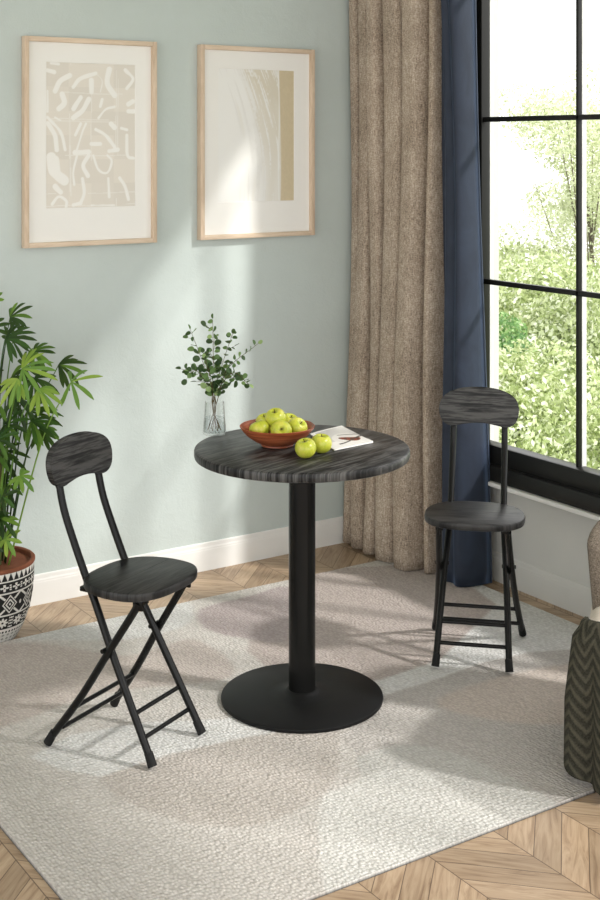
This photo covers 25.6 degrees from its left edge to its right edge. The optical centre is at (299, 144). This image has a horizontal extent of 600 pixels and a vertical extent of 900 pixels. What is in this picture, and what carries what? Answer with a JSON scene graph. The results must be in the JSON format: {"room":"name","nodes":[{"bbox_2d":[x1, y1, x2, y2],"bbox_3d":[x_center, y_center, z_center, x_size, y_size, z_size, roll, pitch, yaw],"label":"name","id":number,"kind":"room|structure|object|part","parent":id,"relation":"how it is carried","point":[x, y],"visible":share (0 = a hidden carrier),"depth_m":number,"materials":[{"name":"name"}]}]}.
{"room":"dining room","nodes":[
{"label":"dining room","id":0,"kind":"room"},
{"bbox_2d":[0,0,350,574],"bbox_3d":[-2.339,0.180,3.845,6.620,2.920,0.100,0,0,-34],"label":"wall","id":1,"kind":"structure","parent":0,"point":[124,311],"depth_m":5.02,"materials":[{"name":"green paint"}]},
{"bbox_2d":[22,36,156,247],"bbox_3d":[-0.761,-0.011,4.810,0.523,0.751,0.031,0,0,-34],"label":"framed picture","id":2,"kind":"object","parent":1,"relation":"attached to","point":[89,106],"visible":1,"depth_m":4.80,"materials":[{"name":"beige paper"}]},
{"bbox_3d":[-0.972,-0.011,4.671,0.018,0.751,0.031,0,0,-33],"label":"frame","id":3,"kind":"part","parent":2,"relation":"part of","materials":[{"name":"brown wood"}]},
{"bbox_2d":[46,62,134,207],"bbox_3d":[-0.761,-0.035,4.815,0.355,0.527,0.001,0,0,-34],"label":"print","id":4,"kind":"object","parent":2,"relation":"attached to","point":[90,108],"depth_m":4.81},
{"bbox_3d":[-0.761,-0.377,4.810,0.488,0.018,0.031,0,0,-33],"label":"frame","id":5,"kind":"part","parent":2,"relation":"part of","materials":[{"name":"brown wood"}]},
{"bbox_3d":[-0.761,0.356,4.810,0.488,0.018,0.031,0,0,-33],"label":"frame","id":6,"kind":"part","parent":2,"relation":"part of","materials":[{"name":"brown wood"}]},
{"bbox_3d":[-0.550,-0.011,4.950,0.018,0.751,0.031,0,0,-33],"label":"frame","id":7,"kind":"part","parent":2,"relation":"part of","materials":[{"name":"brown wood"}]},
{"bbox_2d":[29,516,343,606],"bbox_3d":[-2.318,1.586,3.795,6.400,0.108,0.008,0,0,-34],"label":"baseboard","id":8,"kind":"structure","parent":1,"relation":"attached to","point":[62,584],"depth_m":5.11,"materials":[{"name":"white paint"}]},
{"bbox_2d":[197,44,314,239],"bbox_3d":[-0.167,-0.011,5.203,0.527,0.749,0.031,0,0,-34],"label":"framed picture","id":9,"kind":"object","parent":1,"relation":"attached to","point":[256,105],"visible":1,"depth_m":5.20,"materials":[{"name":"white paper"}]},
{"bbox_3d":[-0.380,-0.011,5.063,0.018,0.749,0.031,0,0,-33],"label":"frame","id":10,"kind":"part","parent":9,"relation":"part of","materials":[{"name":"brown wood"}]},
{"bbox_2d":[218,68,293,201],"bbox_3d":[-0.171,-0.037,5.206,0.354,0.523,0.001,0,0,-34],"label":"print","id":11,"kind":"object","parent":9,"relation":"attached to","point":[256,107],"depth_m":5.20},
{"bbox_3d":[-0.167,-0.376,5.203,0.492,0.018,0.031,0,0,-33],"label":"frame","id":12,"kind":"part","parent":9,"relation":"part of","materials":[{"name":"brown wood"}]},
{"bbox_3d":[-0.167,0.355,5.203,0.492,0.018,0.031,0,0,-33],"label":"frame","id":13,"kind":"part","parent":9,"relation":"part of","materials":[{"name":"brown wood"}]},
{"bbox_3d":[0.045,-0.011,5.344,0.018,0.749,0.031,0,0,-33],"label":"frame","id":14,"kind":"part","parent":9,"relation":"part of","materials":[{"name":"brown wood"}]},
{"bbox_2d":[343,0,444,573],"bbox_3d":[0.372,0.234,5.246,0.196,2.788,0.538,0,0,-34],"label":"curtain","id":15,"kind":"object","parent":1,"relation":"hanging from","point":[396,332],"visible":0.86,"depth_m":5.15,"materials":[{"name":"beige fabric"}]},
{"bbox_2d":[0,543,599,899],"bbox_3d":[-0.545,1.665,1.135,6.620,0.050,6.600,0,0,-34],"label":"floor","id":16,"kind":"structure","parent":0,"point":[552,854],"depth_m":3.06,"materials":[{"name":"brown wood"}]},
{"bbox_2d":[0,292,102,642],"bbox_3d":[-0.977,1.054,4.394,0.646,1.171,0.348,0,0,-3],"label":"potted palm","id":17,"kind":"object","parent":16,"relation":"on","point":[16,562],"visible":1,"depth_m":4.35,"materials":[{"name":"plant"}]},
{"bbox_2d":[0,563,33,642],"bbox_3d":[-1.042,1.517,4.409,0.304,0.246,0.304,0,0,-33],"label":"pot","id":18,"kind":"object","parent":17,"relation":"attached to","point":[16,579],"depth_m":4.32,"materials":[{"name":"ceramic"}]},
{"bbox_2d":[0,560,594,899],"bbox_3d":[0.039,1.636,3.943,2.120,0.008,1.784,0,0,-34],"label":"rug","id":19,"kind":"object","parent":16,"relation":"on","point":[465,748],"visible":0.77,"depth_m":3.55,"materials":[{"name":"fabric"}]},
{"bbox_2d":[44,431,205,768],"bbox_3d":[-0.485,1.222,3.638,0.386,0.816,0.318,0,0,30],"label":"folding chair","id":20,"kind":"object","parent":19,"relation":"on","point":[139,581],"visible":1,"depth_m":3.62,"materials":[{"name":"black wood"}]},
{"bbox_3d":[-0.624,0.877,3.717,0.043,0.125,0.265,0,0,30],"label":"backrest","id":21,"kind":"part","parent":20,"relation":"part of","materials":[{"name":"black wood"}]},
{"bbox_3d":[-0.553,1.413,3.534,0.296,0.422,0.026,0,0,23],"label":"leg","id":22,"kind":"part","parent":20,"relation":"part of","materials":[{"name":"black metal"}]},
{"bbox_3d":[-0.529,1.235,3.553,0.371,0.777,0.030,0,0,35],"label":"post","id":23,"kind":"part","parent":20,"relation":"part of","materials":[{"name":"black metal"}]},
{"bbox_3d":[-0.497,1.202,3.527,0.220,0.013,0.018,0,0,30],"label":"seat rail","id":24,"kind":"part","parent":20,"relation":"part of","materials":[{"name":"black wood"}]},
{"bbox_3d":[-0.437,1.184,3.610,0.268,0.024,0.318,0,0,30],"label":"seat","id":25,"kind":"part","parent":20,"relation":"part of","materials":[{"name":"black wood"}]},
{"bbox_3d":[-0.434,1.235,3.718,0.371,0.777,0.029,0,0,25],"label":"post","id":26,"kind":"part","parent":20,"relation":"part of","materials":[{"name":"black metal"}]},
{"bbox_3d":[-0.429,1.413,3.748,0.296,0.422,0.026,0,0,37],"label":"leg","id":27,"kind":"part","parent":20,"relation":"part of","materials":[{"name":"black metal"}]},
{"bbox_2d":[194,425,409,733],"bbox_3d":[0.006,1.261,3.895,0.636,0.742,0.636,0,0,-34],"label":"bistro table","id":28,"kind":"object","parent":19,"relation":"on","point":[301,695],"visible":0.93,"depth_m":3.86,"materials":[{"name":"black wood"}]},
{"bbox_2d":[203,401,225,433],"bbox_3d":[-0.263,0.840,4.064,0.072,0.100,0.072,0,0,-34],"label":"glass vase","id":29,"kind":"object","parent":28,"relation":"on","point":[205,401],"visible":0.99,"depth_m":4.05,"materials":[{"name":"grey"}]},
{"bbox_2d":[176,363,221,430],"bbox_3d":[-0.310,0.772,4.051,0.134,0.210,0.065,0,0,-28],"label":"eucalyptus sprig","id":30,"kind":"object","parent":29,"relation":"in","point":[187,371],"visible":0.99,"depth_m":4.04,"materials":[{"name":"green plant"}]},
{"bbox_3d":[-0.310,0.780,4.047,0.112,0.196,0.033,0,0,-18],"label":"stem","id":31,"kind":"part","parent":30,"relation":"part of","materials":[{"name":"green plant"}]},
{"bbox_2d":[183,324,215,428],"bbox_3d":[-0.307,0.717,4.080,0.081,0.321,0.102,0,0,-34],"label":"eucalyptus sprig","id":32,"kind":"object","parent":29,"relation":"in","point":[196,358],"visible":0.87,"depth_m":4.08,"materials":[{"name":"green plant"}]},
{"bbox_2d":[200,348,217,428],"bbox_3d":[-0.278,0.746,4.033,0.054,0.263,0.108,0,0,5],"label":"eucalyptus sprig","id":33,"kind":"object","parent":29,"relation":"in","point":[205,376],"visible":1,"depth_m":4.04,"materials":[{"name":"green plant"}]},
{"bbox_3d":[-0.279,0.751,4.040,0.030,0.253,0.097,0,0,11],"label":"stem","id":34,"kind":"part","parent":33,"relation":"part of","materials":[{"name":"green plant"}]},
{"bbox_2d":[200,314,221,428],"bbox_3d":[-0.273,0.699,4.070,0.060,0.358,0.082,0,0,11],"label":"eucalyptus sprig","id":35,"kind":"object","parent":29,"relation":"in","point":[217,341],"visible":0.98,"depth_m":4.07,"materials":[{"name":"green plant"}]},
{"bbox_3d":[-0.266,0.706,4.064,0.037,0.344,0.049,0,0,39],"label":"stem","id":36,"kind":"part","parent":35,"relation":"part of","materials":[{"name":"green plant"}]},
{"bbox_2d":[210,329,237,429],"bbox_3d":[-0.231,0.724,4.089,0.109,0.307,0.058,0,0,-26],"label":"eucalyptus sprig","id":37,"kind":"object","parent":29,"relation":"in","point":[233,331],"visible":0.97,"depth_m":4.09,"materials":[{"name":"green plant"}]},
{"bbox_2d":[212,366,253,430],"bbox_3d":[-0.211,0.777,4.052,0.134,0.202,0.064,0,0,40],"label":"eucalyptus sprig","id":38,"kind":"object","parent":29,"relation":"in","point":[238,376],"visible":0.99,"depth_m":4.04,"materials":[{"name":"green plant"}]},
{"bbox_2d":[208,340,262,429],"bbox_3d":[-0.201,0.738,4.054,0.164,0.280,0.072,0,0,19],"label":"eucalyptus sprig","id":39,"kind":"object","parent":29,"relation":"in","point":[254,341],"visible":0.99,"depth_m":4.06,"materials":[{"name":"green plant"}]},
{"bbox_2d":[240,419,314,448],"bbox_3d":[-0.068,0.860,3.910,0.223,0.060,0.223,0,0,-34],"label":"fruit bowl","id":40,"kind":"object","parent":28,"relation":"on","point":[269,440],"visible":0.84,"depth_m":3.84,"materials":[{"name":"brown wood"}]},
{"bbox_2d":[249,420,269,432],"bbox_3d":[-0.119,0.834,3.872,0.061,0.057,0.062,0,0,-10],"label":"apple","id":41,"kind":"object","parent":40,"relation":"in","point":[261,426],"visible":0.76,"depth_m":3.85,"materials":[{"name":"green food"}]},
{"bbox_2d":[255,413,270,428],"bbox_3d":[-0.104,0.834,3.965,0.061,0.056,0.062,0,0,-15],"label":"apple","id":42,"kind":"object","parent":40,"relation":"in","point":[261,416],"visible":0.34,"depth_m":3.96,"materials":[{"name":"green food"}]},
{"bbox_2d":[265,408,285,426],"bbox_3d":[-0.072,0.804,3.888,0.061,0.057,0.062,0,0,-11],"label":"apple","id":43,"kind":"object","parent":40,"relation":"in","point":[273,415],"visible":0.75,"depth_m":3.87,"materials":[{"name":"green food"}]},
{"bbox_2d":[270,420,291,432],"bbox_3d":[-0.055,0.832,3.844,0.062,0.061,0.057,0,0,-10],"label":"apple","id":44,"kind":"object","parent":40,"relation":"in","point":[280,426],"visible":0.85,"depth_m":3.83,"materials":[{"name":"green food"}]},
{"bbox_2d":[285,413,296,421],"bbox_3d":[-0.033,0.835,3.966,0.062,0.056,0.061,0,0,-10],"label":"apple","id":45,"kind":"object","parent":40,"relation":"in","point":[289,416],"visible":0.27,"depth_m":3.96,"materials":[{"name":"green food"}]},
{"bbox_2d":[288,417,307,432],"bbox_3d":[-0.008,0.834,3.896,0.061,0.059,0.061,0,0,-8],"label":"apple","id":46,"kind":"object","parent":40,"relation":"in","point":[297,424],"visible":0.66,"depth_m":3.88,"materials":[{"name":"green food"}]},
{"bbox_2d":[295,438,315,457],"bbox_3d":[0.016,0.863,3.759,0.061,0.055,0.062,0,0,-10],"label":"apple","id":47,"kind":"object","parent":28,"relation":"on","point":[304,447],"visible":1,"depth_m":3.74,"materials":[{"name":"green food"}]},
{"bbox_2d":[312,433,331,452],"bbox_3d":[0.061,0.863,3.818,0.062,0.054,0.062,0,0,-5],"label":"apple","id":48,"kind":"object","parent":28,"relation":"on","point":[323,442],"visible":0.87,"depth_m":3.79,"materials":[{"name":"green food"}]},
{"bbox_2d":[310,426,372,450],"bbox_3d":[0.116,0.886,4.006,0.146,0.006,0.297,0,0,-21],"label":"magazine","id":49,"kind":"object","parent":28,"relation":"on","point":[341,437],"visible":0.87,"depth_m":3.98,"materials":[{"name":"paper"}]},
{"bbox_2d":[424,387,525,671],"bbox_3d":[0.569,1.222,4.269,0.318,0.816,0.386,0,0,11],"label":"folding chair","id":50,"kind":"object","parent":19,"relation":"on","point":[464,405],"visible":1,"depth_m":4.27,"materials":[{"name":"black metal"}]},
{"bbox_3d":[0.449,1.413,4.299,0.026,0.422,0.296,0,0,4],"label":"leg","id":51,"kind":"part","parent":50,"relation":"part of","materials":[{"name":"black metal"}]},
{"bbox_3d":[0.475,1.235,4.283,0.030,0.777,0.371,0,0,16],"label":"post","id":52,"kind":"part","parent":50,"relation":"part of","materials":[{"name":"black metal"}]},
{"bbox_3d":[0.558,1.184,4.214,0.318,0.024,0.268,0,0,11],"label":"seat","id":53,"kind":"part","parent":50,"relation":"part of","materials":[{"name":"black wood"}]},
{"bbox_3d":[0.600,0.877,4.426,0.265,0.125,0.043,0,0,11],"label":"backrest","id":54,"kind":"part","parent":50,"relation":"part of","materials":[{"name":"black wood"}]},
{"bbox_3d":[0.661,1.235,4.246,0.029,0.777,0.371,0,0,7],"label":"post","id":55,"kind":"part","parent":50,"relation":"part of","materials":[{"name":"black metal"}]},
{"bbox_3d":[0.691,1.413,4.251,0.026,0.422,0.296,0,0,19],"label":"leg","id":56,"kind":"part","parent":50,"relation":"part of","materials":[{"name":"black metal"}]},
{"bbox_2d":[587,520,599,621],"bbox_3d":[1.112,1.343,3.579,0.654,0.596,0.628,0,0,14],"label":"armchair","id":57,"kind":"object","parent":16,"relation":"on","point":[593,542],"visible":0.58,"depth_m":3.66,"materials":[{"name":"fabric"}]},
{"bbox_2d":[564,616,599,794],"bbox_3d":[0.950,1.415,3.325,0.564,0.410,0.201,0,0,14],"label":"throw blanket","id":58,"kind":"object","parent":57,"relation":"on","point":[582,690],"visible":1,"depth_m":3.35,"materials":[{"name":"fabric"}]},
{"bbox_2d":[590,606,599,621],"bbox_3d":[1.101,1.315,3.536,0.640,0.177,0.540,0,0,14],"label":"seat cushion","id":59,"kind":"object","parent":57,"relation":"on","point":[595,610],"depth_m":3.58,"materials":[{"name":"fabric"}]},
{"bbox_2d":[490,0,597,586],"bbox_3d":[2.192,0.180,2.887,0.120,2.920,6.500,0,0,-34],"label":"wall","id":60,"kind":"structure","parent":0,"point":[552,539],"depth_m":4.81,"materials":[{"name":"grey paint"}]},
{"bbox_2d":[441,0,491,586],"bbox_3d":[0.609,0.234,4.960,0.157,2.788,0.204,0,0,-34],"label":"curtain","id":61,"kind":"object","parent":60,"relation":"hanging from","point":[464,355],"visible":0.84,"depth_m":4.92,"materials":[{"name":"blue fabric"}]},
{"bbox_2d":[476,0,599,514],"bbox_3d":[1.870,0.128,3.261,0.105,2.255,4.380,0,0,-34],"label":"window","id":62,"kind":"structure","parent":60,"relation":"in","point":[577,485],"depth_m":4.68,"materials":[{"name":"metal"}]},
{"bbox_3d":[1.863,0.128,3.257,0.080,2.255,4.380,0,0,-33],"label":"frame","id":63,"kind":"part","parent":62,"relation":"part of","materials":[{"name":"metal"}]},
{"bbox_3d":[1.863,1.189,3.254,0.085,0.126,4.375,0,0,-33],"label":"sill","id":64,"kind":"part","parent":62,"relation":"part of","materials":[{"name":"metal"}]},
{"bbox_2d":[492,550,591,618],"bbox_3d":[2.111,1.586,2.894,0.008,0.108,6.400,0,0,-34],"label":"baseboard","id":65,"kind":"structure","parent":60,"relation":"attached to","point":[567,594],"depth_m":4.73,"materials":[{"name":"grey paint"}]},
{"bbox_2d":[488,480,599,520],"bbox_3d":[1.848,1.262,3.241,0.064,0.016,4.370,0,0,-34],"label":"trim","id":66,"kind":"structure","parent":60,"relation":"attached to","point":[522,493],"depth_m":4.66,"materials":[{"name":"white paint"}]},
{"label":"outside","id":67,"kind":"structure","parent":0,"visible":0},
{"bbox_3d":[5.638,2.415,7.266,10.300,0.050,21.000,0,0,-33],"label":"ground","id":68,"kind":"structure","parent":67,"visible":0},
{"bbox_2d":[499,310,541,383],"bbox_3d":[1.427,1.803,9.648,0.761,1.179,0.554,0,0,10],"label":"shrub","id":69,"kind":"object","parent":68,"relation":"on","point":[502,321],"visible":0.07,"depth_m":9.57,"materials":[{"name":"green plant"}]},
{"bbox_2d":[499,240,570,304],"bbox_3d":[1.833,1.712,14.360,2.828,1.372,2.423,0,0,12],"label":"shrub","id":70,"kind":"object","parent":68,"relation":"on","point":[506,248],"visible":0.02,"depth_m":13.86,"materials":[{"name":"green plant"}]},
{"bbox_2d":[499,336,599,469],"bbox_3d":[1.201,1.778,7.685,1.238,1.309,1.568,0,0,18],"label":"shrub","id":71,"kind":"object","parent":68,"relation":"on","point":[526,395],"visible":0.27,"depth_m":7.45,"materials":[{"name":"green plant"}]},
{"bbox_2d":[499,82,599,278],"bbox_3d":[2.890,0.880,13.549,2.629,3.023,1.807,0,0,-34],"label":"tree","id":72,"kind":"object","parent":68,"relation":"on","point":[593,129],"visible":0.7,"depth_m":13.27,"materials":[{"name":"green plant"}]},
{"bbox_2d":[499,251,599,400],"bbox_3d":[1.991,1.683,10.879,2.629,1.538,3.418,0,0,-34],"label":"shrub","id":73,"kind":"object","parent":68,"relation":"on","point":[519,298],"visible":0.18,"depth_m":10.78,"materials":[{"name":"green plant"}]},
{"bbox_2d":[499,58,599,260],"bbox_3d":[3.998,0.564,15.433,3.036,3.657,3.574,0,0,-34],"label":"tree","id":74,"kind":"object","parent":68,"relation":"on","point":[514,229],"visible":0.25,"depth_m":15.67,"materials":[{"name":"green plant"}]},
{"bbox_2d":[501,386,599,469],"bbox_3d":[1.755,1.915,7.830,1.609,0.977,1.061,0,0,1],"label":"shrub","id":75,"kind":"object","parent":68,"relation":"on","point":[596,431],"visible":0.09,"depth_m":7.48,"materials":[{"name":"green plant"}]},
{"bbox_2d":[510,257,599,401],"bbox_3d":[2.736,1.610,9.952,1.831,1.718,2.530,0,0,-19],"label":"shrub","id":76,"kind":"object","parent":68,"relation":"on","point":[594,315],"visible":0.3,"depth_m":10.06,"materials":[{"name":"green plant"}]}
]}

